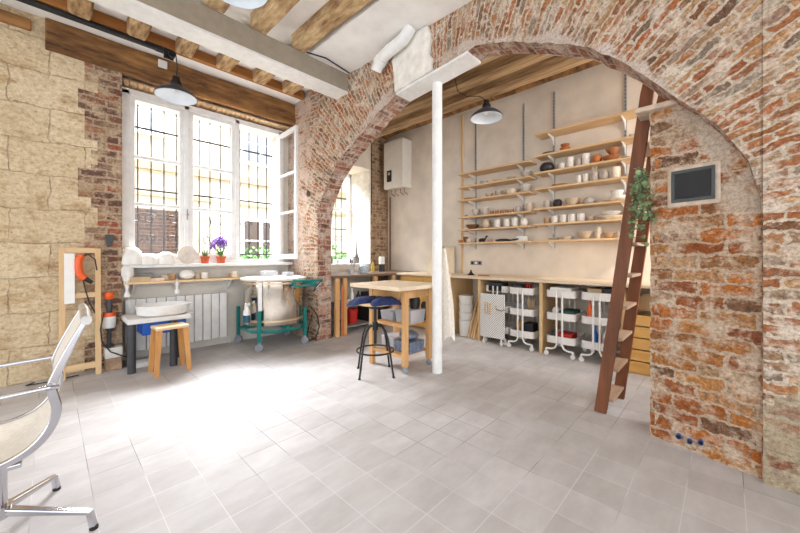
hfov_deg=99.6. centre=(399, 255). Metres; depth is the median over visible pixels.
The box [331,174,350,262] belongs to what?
window
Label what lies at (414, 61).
block
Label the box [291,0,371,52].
joist
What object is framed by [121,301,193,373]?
wheel
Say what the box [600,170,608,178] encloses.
round pot
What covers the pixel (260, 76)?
joist
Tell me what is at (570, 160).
cup
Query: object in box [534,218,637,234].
wall shelf
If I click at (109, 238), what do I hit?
metal plate
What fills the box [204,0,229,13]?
joist
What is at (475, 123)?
upright
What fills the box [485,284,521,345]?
utility cart
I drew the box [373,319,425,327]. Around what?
slatted shelf
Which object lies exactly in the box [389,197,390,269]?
riser pipe
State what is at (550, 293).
basket
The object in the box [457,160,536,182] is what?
wall shelf
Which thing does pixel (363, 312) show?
crate
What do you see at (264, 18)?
joist
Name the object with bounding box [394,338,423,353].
plastic tub
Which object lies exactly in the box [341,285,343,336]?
board
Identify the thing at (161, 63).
junction box
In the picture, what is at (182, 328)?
wooden stool
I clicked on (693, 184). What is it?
access panel
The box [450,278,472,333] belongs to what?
divider
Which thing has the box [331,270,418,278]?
countertop
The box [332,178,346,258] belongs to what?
window grille
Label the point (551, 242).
wall shelf
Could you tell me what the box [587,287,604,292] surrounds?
paper stack
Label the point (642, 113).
ledge
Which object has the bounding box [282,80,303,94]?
joist
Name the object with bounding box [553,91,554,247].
upright
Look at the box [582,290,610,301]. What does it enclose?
basket
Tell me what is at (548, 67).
ceiling beam
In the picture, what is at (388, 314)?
plastic tub
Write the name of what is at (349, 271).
patterned cup
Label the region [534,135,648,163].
wall shelf
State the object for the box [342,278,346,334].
support post
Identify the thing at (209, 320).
radiator
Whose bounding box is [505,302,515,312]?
basket
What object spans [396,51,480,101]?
lintel
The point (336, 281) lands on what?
support post
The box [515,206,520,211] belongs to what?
cup
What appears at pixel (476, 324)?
wood strip
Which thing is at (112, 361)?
plinth block
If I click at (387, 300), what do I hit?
cushion
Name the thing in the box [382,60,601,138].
ceiling beam
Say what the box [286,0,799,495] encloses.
wall
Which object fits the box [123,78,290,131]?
soffit
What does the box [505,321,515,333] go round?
basket
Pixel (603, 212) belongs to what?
bowl
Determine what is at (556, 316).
basket
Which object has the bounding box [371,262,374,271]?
oil bottle
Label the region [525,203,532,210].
cup
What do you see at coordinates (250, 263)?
window ledge
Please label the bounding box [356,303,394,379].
bar stool
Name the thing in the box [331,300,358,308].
storage shelf
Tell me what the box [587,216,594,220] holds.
cup
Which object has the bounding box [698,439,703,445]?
conduit
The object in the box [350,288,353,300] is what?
bottle
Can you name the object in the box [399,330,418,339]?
bag
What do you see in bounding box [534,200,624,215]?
wall shelf
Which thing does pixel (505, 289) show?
basket
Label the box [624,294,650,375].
drawer unit
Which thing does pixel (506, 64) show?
ceiling beam
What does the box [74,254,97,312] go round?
gun
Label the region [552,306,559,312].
bag
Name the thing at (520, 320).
jar
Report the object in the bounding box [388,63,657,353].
wall
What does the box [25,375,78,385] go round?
cord
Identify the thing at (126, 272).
vase
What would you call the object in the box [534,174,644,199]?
wall shelf
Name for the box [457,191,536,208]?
wall shelf
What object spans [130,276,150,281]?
tray
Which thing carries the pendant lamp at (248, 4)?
hanging from the ceiling
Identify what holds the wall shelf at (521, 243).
attached to the upright at (475, 123)
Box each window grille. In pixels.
[135,104,272,258]
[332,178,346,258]
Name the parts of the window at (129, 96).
sash, sash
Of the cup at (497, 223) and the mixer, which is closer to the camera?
the mixer
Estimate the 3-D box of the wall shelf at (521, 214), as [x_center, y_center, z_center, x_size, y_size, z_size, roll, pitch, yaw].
[1.437,-0.545,5.119,1.180,0.140,0.264,0,0,44]
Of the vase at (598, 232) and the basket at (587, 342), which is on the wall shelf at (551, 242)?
the vase at (598, 232)
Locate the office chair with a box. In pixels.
[0,303,98,530]
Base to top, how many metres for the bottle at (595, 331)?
0.250 m
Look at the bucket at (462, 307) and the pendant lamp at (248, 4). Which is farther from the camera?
the bucket at (462, 307)
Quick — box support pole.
[432,81,441,373]
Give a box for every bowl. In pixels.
[466,224,478,228]
[472,209,479,215]
[495,190,502,194]
[505,188,518,193]
[519,184,530,191]
[520,171,531,176]
[560,143,569,146]
[565,197,579,204]
[577,231,592,238]
[599,211,620,214]
[602,154,619,160]
[603,233,614,237]
[605,147,619,154]
[608,194,625,197]
[610,190,623,194]
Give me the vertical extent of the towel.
0.960 m
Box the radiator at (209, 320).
[125,292,230,352]
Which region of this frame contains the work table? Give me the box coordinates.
[350,280,431,373]
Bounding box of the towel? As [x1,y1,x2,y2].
[442,249,454,340]
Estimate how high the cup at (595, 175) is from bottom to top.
0.111 m
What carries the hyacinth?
on the window ledge at (250, 263)
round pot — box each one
[481,219,490,227]
[520,218,527,225]
[540,162,553,170]
[553,199,561,206]
[583,197,594,203]
[592,154,601,162]
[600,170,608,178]
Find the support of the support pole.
on the floor
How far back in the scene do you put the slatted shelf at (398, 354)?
3.63 m
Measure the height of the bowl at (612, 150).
0.072 m
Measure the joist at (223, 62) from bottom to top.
0.145 m
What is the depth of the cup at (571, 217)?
4.31 m
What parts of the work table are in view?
leg, drawer, leg, leg, leg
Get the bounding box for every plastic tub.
[380,308,395,320]
[381,332,400,348]
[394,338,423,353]
[395,306,425,323]
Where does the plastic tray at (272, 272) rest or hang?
on the kiln
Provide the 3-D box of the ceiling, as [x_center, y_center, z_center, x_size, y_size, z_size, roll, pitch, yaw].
[-0.931,-2.395,-0.749,10.300,0.250,7.630,0,0,44]
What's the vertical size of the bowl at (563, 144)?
0.052 m
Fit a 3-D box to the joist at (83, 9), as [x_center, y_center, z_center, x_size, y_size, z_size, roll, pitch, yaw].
[-2.758,-2.338,2.938,0.810,0.144,0.176,0,0,44]
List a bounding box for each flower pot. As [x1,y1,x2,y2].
[200,256,209,262]
[216,256,225,262]
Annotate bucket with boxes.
[347,308,357,322]
[458,294,473,303]
[458,303,473,311]
[458,311,472,320]
[458,319,472,336]
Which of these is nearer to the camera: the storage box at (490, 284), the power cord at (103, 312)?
the power cord at (103, 312)
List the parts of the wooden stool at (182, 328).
leg, leg, seat, leg, leg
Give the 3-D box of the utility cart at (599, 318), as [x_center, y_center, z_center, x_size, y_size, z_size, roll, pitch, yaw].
[2.327,0.807,3.896,0.352,0.785,0.500,0,0,44]
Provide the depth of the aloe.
4.32 m
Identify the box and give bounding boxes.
[134,273,153,277]
[158,59,166,68]
[488,282,508,291]
[514,284,525,287]
[516,236,527,240]
[523,321,537,331]
[557,330,576,338]
[559,308,579,314]
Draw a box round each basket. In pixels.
[486,284,514,292]
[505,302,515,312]
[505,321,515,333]
[510,285,538,294]
[510,304,538,316]
[510,326,538,338]
[547,288,584,298]
[547,308,584,321]
[547,329,584,345]
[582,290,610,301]
[582,311,607,325]
[582,334,620,350]
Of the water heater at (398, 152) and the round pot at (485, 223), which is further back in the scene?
the water heater at (398, 152)
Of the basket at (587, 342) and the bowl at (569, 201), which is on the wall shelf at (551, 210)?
the bowl at (569, 201)
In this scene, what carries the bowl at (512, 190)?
on the wall shelf at (520, 195)
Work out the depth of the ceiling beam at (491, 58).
3.85 m
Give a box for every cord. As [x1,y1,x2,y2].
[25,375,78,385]
[100,312,126,356]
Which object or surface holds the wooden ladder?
on the floor
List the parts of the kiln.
leg, leg, frame, lid, leg, handle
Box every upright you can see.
[475,123,476,248]
[523,103,524,248]
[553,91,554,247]
[624,74,626,194]
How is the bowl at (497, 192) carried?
on the wall shelf at (520, 195)
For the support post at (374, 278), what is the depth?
5.56 m
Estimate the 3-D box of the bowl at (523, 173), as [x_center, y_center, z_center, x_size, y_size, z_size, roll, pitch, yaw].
[1.778,-1.138,4.773,0.156,0.085,0.158,0,0,44]
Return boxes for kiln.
[234,275,322,351]
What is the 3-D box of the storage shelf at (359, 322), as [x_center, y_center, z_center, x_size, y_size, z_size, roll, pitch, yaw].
[-0.774,1.107,5.644,0.550,0.015,1.250,0,0,44]
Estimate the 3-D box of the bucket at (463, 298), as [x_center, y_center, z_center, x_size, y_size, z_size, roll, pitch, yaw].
[0.995,0.659,5.098,0.224,0.120,0.224,0,0,44]
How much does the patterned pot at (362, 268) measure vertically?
0.150 m
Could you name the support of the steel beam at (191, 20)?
attached to the ceiling
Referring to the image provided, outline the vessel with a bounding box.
[179,270,194,278]
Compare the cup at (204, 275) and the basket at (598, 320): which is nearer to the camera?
the basket at (598, 320)
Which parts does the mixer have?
black stem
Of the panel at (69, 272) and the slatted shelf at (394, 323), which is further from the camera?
the slatted shelf at (394, 323)
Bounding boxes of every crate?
[357,306,381,320]
[361,291,382,297]
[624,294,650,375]
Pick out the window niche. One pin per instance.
(234, 292)
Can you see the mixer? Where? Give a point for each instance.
(109, 320)
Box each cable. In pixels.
[306,51,349,73]
[371,143,371,214]
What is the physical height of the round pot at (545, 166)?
0.128 m
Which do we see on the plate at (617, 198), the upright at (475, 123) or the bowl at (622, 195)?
the bowl at (622, 195)
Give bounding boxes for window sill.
[331,263,371,265]
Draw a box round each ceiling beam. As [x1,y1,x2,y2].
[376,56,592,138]
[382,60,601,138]
[391,53,552,119]
[464,55,502,72]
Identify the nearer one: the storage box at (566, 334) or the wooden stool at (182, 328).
the wooden stool at (182, 328)
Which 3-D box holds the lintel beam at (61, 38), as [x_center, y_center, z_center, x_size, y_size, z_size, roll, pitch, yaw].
[-2.536,-2.138,4.245,0.123,0.339,2.650,0,0,44]
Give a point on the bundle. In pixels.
(531, 307)
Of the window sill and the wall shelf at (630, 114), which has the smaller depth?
the wall shelf at (630, 114)
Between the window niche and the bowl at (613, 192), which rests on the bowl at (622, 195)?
the bowl at (613, 192)
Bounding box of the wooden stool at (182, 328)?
[148,322,191,377]
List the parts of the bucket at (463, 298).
lid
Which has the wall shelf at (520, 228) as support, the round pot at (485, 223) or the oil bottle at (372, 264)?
the round pot at (485, 223)
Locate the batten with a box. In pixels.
[461,115,462,272]
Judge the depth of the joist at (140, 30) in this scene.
3.40 m
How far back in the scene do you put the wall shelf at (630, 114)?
4.20 m
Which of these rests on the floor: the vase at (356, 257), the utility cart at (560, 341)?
the utility cart at (560, 341)
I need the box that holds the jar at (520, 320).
[515,319,523,330]
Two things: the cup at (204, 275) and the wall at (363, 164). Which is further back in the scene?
the wall at (363, 164)
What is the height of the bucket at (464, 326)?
0.235 m
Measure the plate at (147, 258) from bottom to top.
0.125 m
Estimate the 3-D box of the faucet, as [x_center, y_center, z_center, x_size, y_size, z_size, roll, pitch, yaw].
[-0.816,0.149,5.858,0.060,0.301,0.418,0,0,3]
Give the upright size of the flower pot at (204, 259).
0.090 m
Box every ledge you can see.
[122,262,292,267]
[635,100,677,120]
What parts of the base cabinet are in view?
drawer, drawer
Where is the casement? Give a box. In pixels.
[278,125,297,258]
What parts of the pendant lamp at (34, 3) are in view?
lamp bracket, pendant lamp, lamp shade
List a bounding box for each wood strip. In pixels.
[467,296,477,337]
[470,308,477,337]
[472,314,477,338]
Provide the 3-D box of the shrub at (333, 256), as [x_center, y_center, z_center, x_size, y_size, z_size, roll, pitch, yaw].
[-1.734,0.389,7.762,0.998,1.723,2.031,0,0,44]
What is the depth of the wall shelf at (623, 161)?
4.22 m
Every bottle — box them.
[243,303,249,322]
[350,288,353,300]
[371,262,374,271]
[421,302,425,319]
[587,300,591,316]
[594,325,597,342]
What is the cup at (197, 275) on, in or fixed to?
on the shelf at (229, 279)
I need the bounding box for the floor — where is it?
[0,324,799,532]
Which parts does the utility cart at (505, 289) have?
upright frame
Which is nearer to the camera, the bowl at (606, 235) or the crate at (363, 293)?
the bowl at (606, 235)
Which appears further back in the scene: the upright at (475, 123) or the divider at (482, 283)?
the upright at (475, 123)
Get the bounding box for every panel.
[64,253,74,303]
[671,164,714,202]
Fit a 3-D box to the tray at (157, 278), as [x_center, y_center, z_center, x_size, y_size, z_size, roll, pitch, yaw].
[-2.849,0.277,3.931,0.120,0.034,0.160,0,0,44]
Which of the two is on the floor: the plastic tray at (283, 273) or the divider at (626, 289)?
the divider at (626, 289)
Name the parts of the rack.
rail, rail, rail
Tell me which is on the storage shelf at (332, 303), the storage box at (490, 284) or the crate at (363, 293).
the crate at (363, 293)
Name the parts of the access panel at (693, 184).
panel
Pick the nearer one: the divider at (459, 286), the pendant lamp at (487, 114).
the pendant lamp at (487, 114)
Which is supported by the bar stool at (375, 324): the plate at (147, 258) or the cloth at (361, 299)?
the cloth at (361, 299)
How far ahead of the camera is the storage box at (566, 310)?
4.05 m
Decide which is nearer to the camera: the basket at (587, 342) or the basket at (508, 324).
the basket at (587, 342)
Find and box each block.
[104,345,122,370]
[392,26,432,91]
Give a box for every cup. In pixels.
[160,275,169,280]
[167,273,175,279]
[195,273,199,278]
[201,272,207,278]
[231,271,237,276]
[347,269,353,273]
[481,208,488,214]
[494,219,500,226]
[503,219,510,226]
[512,218,517,225]
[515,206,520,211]
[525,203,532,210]
[543,200,550,207]
[544,218,549,222]
[551,216,558,222]
[558,163,565,168]
[559,215,567,221]
[567,157,573,166]
[568,214,575,221]
[575,159,581,165]
[576,175,581,182]
[577,213,584,220]
[582,153,589,163]
[583,174,588,181]
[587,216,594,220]
[590,172,598,180]
[610,166,620,177]
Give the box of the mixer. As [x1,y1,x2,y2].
[102,292,115,346]
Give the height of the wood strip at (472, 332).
0.510 m
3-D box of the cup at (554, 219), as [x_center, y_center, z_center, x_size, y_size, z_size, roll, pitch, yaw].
[2.063,-0.475,4.498,0.091,0.100,0.092,0,0,44]
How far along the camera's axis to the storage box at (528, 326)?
4.35 m
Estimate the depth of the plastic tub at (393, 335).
3.77 m
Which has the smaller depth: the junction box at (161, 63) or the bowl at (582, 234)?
the junction box at (161, 63)
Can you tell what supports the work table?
on the floor
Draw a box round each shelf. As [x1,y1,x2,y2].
[122,276,241,294]
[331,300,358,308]
[331,319,379,330]
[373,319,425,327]
[373,346,425,358]
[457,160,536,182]
[457,175,536,196]
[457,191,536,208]
[457,211,536,223]
[457,225,536,238]
[457,241,536,250]
[534,108,636,145]
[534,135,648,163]
[534,156,646,183]
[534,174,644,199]
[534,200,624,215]
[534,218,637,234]
[534,237,648,250]
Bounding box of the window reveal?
[351,171,370,262]
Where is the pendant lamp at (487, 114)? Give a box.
[455,80,502,123]
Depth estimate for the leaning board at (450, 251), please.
5.77 m
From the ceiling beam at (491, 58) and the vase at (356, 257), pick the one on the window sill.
the vase at (356, 257)
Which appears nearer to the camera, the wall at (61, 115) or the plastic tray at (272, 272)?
the wall at (61, 115)
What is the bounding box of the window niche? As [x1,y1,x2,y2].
[122,75,288,360]
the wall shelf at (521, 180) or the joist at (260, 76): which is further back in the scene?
the wall shelf at (521, 180)
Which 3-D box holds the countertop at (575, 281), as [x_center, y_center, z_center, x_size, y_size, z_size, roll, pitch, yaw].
[1.849,0.316,4.453,4.680,0.032,0.658,0,0,44]
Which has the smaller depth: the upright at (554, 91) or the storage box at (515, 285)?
the storage box at (515, 285)
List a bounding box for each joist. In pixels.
[67,0,93,20]
[126,16,151,40]
[175,36,199,57]
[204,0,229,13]
[216,53,239,71]
[250,0,299,34]
[252,68,275,84]
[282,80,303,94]
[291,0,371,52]
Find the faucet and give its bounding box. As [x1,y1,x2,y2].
[351,256,356,271]
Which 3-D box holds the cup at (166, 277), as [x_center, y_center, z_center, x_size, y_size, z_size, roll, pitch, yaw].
[-2.782,0.265,4.001,0.090,0.060,0.090,0,0,44]
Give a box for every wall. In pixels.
[0,3,121,386]
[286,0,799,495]
[331,144,370,320]
[371,136,387,309]
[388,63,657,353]
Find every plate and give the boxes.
[36,0,303,99]
[105,235,113,246]
[121,247,142,264]
[142,253,158,263]
[157,252,175,263]
[561,236,573,238]
[597,215,622,219]
[602,197,624,201]
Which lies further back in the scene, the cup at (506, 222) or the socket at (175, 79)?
the cup at (506, 222)
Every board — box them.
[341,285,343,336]
[427,246,454,272]
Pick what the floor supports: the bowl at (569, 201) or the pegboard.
the pegboard
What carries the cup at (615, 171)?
on the wall shelf at (623, 179)
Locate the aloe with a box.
[196,230,209,262]
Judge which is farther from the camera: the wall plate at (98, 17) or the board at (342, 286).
the board at (342, 286)
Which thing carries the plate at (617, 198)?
on the wall shelf at (551, 210)
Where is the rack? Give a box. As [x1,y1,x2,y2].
[59,248,101,380]
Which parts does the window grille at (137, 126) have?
rail, rail, rail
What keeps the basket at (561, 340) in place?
on the utility cart at (560, 341)
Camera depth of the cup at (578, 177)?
4.27 m
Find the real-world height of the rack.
1.276 m
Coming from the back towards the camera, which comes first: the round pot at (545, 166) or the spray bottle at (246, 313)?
the round pot at (545, 166)
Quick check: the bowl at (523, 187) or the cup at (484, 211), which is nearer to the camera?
the bowl at (523, 187)
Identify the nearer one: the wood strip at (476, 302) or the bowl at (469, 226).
the wood strip at (476, 302)
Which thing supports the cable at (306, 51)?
attached to the ceiling
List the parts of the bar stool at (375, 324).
leg, leg, seat, leg, leg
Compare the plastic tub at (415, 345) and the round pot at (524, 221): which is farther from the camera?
the round pot at (524, 221)
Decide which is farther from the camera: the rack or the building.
the building
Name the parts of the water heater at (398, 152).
control panel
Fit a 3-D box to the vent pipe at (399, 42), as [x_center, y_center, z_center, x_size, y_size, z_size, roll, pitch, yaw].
[-0.085,-2.152,3.553,0.152,0.296,0.626,0,0,-43]
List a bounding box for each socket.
[171,75,181,84]
[470,261,481,264]
[482,99,490,106]
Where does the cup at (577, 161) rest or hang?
on the wall shelf at (623, 161)
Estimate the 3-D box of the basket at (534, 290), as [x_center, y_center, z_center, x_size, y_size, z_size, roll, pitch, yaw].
[1.701,0.458,4.500,0.330,0.085,0.440,0,0,44]
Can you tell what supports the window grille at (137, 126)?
attached to the window niche
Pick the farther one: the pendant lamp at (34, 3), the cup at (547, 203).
the cup at (547, 203)
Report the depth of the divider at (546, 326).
4.22 m
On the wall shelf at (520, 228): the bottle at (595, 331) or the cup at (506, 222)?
the cup at (506, 222)
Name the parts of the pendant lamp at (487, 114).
cord, lamp shade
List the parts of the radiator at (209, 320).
panel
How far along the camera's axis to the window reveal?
6.76 m
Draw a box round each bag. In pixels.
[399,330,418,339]
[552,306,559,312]
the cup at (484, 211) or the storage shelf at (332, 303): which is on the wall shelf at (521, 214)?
the cup at (484, 211)
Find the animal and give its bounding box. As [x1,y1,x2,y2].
[479,235,487,241]
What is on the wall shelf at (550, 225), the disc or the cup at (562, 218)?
the cup at (562, 218)
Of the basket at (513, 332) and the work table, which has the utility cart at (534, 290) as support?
the basket at (513, 332)
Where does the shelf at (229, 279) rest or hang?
attached to the window niche
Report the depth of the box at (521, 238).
4.77 m
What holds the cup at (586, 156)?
on the wall shelf at (623, 161)
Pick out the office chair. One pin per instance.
(22, 435)
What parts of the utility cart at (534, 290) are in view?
upright frame, upright frame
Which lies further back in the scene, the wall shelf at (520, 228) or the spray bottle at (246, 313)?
the wall shelf at (520, 228)
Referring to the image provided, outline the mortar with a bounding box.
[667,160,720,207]
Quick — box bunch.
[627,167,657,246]
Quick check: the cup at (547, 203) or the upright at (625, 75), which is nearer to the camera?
the upright at (625, 75)
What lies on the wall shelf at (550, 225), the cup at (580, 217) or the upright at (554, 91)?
the cup at (580, 217)
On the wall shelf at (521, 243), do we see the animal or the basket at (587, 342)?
the animal
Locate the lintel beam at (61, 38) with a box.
[45,18,295,126]
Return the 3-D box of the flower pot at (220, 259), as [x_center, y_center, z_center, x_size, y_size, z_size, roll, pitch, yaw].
[-2.374,0.055,4.482,0.120,0.090,0.120,0,0,44]
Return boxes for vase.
[121,267,133,281]
[354,242,358,262]
[595,227,601,237]
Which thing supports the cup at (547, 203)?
on the wall shelf at (551, 210)
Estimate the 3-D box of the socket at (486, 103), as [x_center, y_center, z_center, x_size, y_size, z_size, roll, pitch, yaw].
[1.044,-1.828,4.078,0.104,0.100,0.104,0,0,44]
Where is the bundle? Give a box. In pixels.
[527,297,535,309]
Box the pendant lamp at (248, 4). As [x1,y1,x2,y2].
[222,0,267,8]
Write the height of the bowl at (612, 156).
0.066 m
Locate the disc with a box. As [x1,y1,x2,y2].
[177,246,197,262]
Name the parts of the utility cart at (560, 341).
upright frame, upright frame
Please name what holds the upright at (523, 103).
attached to the wall at (597, 91)
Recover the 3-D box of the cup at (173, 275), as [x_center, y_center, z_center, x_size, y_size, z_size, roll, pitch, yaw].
[-2.760,0.257,4.082,0.090,0.075,0.090,0,0,44]
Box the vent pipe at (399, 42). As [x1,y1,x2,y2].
[371,24,415,73]
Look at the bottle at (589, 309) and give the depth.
3.85 m
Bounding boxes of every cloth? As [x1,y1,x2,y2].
[346,296,377,305]
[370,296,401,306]
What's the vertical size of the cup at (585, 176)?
0.113 m
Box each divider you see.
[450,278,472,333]
[478,279,500,340]
[539,283,559,352]
[621,287,635,349]
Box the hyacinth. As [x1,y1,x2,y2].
[210,236,227,262]
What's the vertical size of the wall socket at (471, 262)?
0.052 m
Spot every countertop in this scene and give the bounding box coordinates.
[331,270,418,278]
[396,272,649,288]
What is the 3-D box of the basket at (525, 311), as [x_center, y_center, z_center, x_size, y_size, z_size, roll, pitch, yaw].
[1.701,0.728,4.500,0.330,0.085,0.440,0,0,44]
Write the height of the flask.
0.150 m
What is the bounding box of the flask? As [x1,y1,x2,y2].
[409,297,419,308]
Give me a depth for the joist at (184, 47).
3.71 m
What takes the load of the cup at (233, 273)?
on the shelf at (229, 279)
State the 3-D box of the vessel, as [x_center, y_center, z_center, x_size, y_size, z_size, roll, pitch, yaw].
[-2.635,0.235,4.182,0.162,0.120,0.163,0,0,44]
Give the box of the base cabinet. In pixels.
[400,275,431,327]
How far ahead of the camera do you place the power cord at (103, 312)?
3.46 m
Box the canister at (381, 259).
[379,257,384,271]
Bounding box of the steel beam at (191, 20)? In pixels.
[89,0,347,99]
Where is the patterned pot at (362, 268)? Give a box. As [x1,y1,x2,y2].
[358,264,368,272]
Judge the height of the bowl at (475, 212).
0.110 m
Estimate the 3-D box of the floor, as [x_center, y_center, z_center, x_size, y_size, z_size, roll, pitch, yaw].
[-0.282,1.240,0.356,10.900,0.080,10.120,0,0,44]
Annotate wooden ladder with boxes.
[594,84,666,413]
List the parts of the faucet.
spout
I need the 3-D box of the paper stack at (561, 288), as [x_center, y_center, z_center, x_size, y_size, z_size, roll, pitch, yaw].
[2.012,0.439,4.131,0.240,0.110,0.300,0,0,44]
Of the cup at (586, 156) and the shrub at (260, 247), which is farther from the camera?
the shrub at (260, 247)
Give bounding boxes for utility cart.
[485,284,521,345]
[507,285,538,351]
[544,288,587,359]
[579,290,620,361]
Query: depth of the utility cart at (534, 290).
4.35 m
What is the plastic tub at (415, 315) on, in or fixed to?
on the work table
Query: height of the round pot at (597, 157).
0.117 m
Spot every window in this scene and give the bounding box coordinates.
[122,86,283,263]
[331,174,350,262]
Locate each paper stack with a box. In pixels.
[550,286,578,290]
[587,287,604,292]
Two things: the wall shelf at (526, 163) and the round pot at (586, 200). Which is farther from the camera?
the wall shelf at (526, 163)
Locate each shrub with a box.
[223,246,269,258]
[332,239,345,258]
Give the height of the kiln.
0.914 m
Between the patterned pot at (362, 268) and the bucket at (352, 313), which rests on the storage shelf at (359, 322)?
the bucket at (352, 313)
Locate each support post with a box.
[334,278,339,336]
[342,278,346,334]
[372,276,377,319]
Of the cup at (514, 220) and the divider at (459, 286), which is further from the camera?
the divider at (459, 286)
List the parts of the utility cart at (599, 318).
upright frame, upright frame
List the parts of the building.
pane, brick panel, cornice, pane, pane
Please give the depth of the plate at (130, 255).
3.74 m
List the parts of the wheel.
leg, leg, leg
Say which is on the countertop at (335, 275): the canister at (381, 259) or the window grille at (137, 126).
the canister at (381, 259)
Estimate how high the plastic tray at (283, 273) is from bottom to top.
0.050 m
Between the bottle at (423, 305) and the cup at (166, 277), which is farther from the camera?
the cup at (166, 277)
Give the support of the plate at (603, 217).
on the wall shelf at (550, 225)
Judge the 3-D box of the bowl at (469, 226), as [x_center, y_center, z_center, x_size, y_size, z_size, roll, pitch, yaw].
[1.153,-0.451,5.377,0.217,0.072,0.219,0,0,44]
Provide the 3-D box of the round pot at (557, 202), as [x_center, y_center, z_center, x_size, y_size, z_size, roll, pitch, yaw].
[2.086,-0.689,4.477,0.113,0.106,0.114,0,0,44]
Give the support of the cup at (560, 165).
on the wall shelf at (623, 161)
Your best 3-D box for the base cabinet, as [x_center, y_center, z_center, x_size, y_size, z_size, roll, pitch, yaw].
[0.556,0.760,5.719,1.020,0.840,0.595,0,0,44]
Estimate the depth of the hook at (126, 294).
3.66 m
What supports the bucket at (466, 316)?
on the bucket at (464, 326)
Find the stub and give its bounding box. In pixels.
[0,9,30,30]
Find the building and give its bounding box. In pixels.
[135,106,345,258]
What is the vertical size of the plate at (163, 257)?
0.145 m
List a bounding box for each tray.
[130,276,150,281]
[151,277,163,280]
[260,270,277,275]
[282,272,293,275]
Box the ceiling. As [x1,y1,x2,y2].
[0,0,470,104]
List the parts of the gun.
power cord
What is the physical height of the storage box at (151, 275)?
0.090 m
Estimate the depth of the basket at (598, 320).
3.78 m
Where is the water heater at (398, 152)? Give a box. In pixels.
[384,138,411,196]
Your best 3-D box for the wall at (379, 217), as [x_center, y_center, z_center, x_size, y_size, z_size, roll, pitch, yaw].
[-0.682,-0.660,7.035,0.750,3.720,0.460,0,0,44]
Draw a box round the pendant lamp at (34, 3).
[16,0,197,104]
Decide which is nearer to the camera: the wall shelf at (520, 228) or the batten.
the wall shelf at (520, 228)
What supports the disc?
on the window ledge at (250, 263)
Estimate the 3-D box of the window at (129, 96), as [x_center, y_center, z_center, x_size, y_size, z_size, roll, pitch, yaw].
[-2.483,-0.900,4.520,0.130,2.020,1.940,0,0,44]
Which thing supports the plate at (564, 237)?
on the wall shelf at (551, 242)
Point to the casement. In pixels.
(294, 129)
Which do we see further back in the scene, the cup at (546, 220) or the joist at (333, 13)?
the cup at (546, 220)
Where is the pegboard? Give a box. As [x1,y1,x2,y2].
[480,293,504,345]
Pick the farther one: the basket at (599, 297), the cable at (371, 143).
the cable at (371, 143)

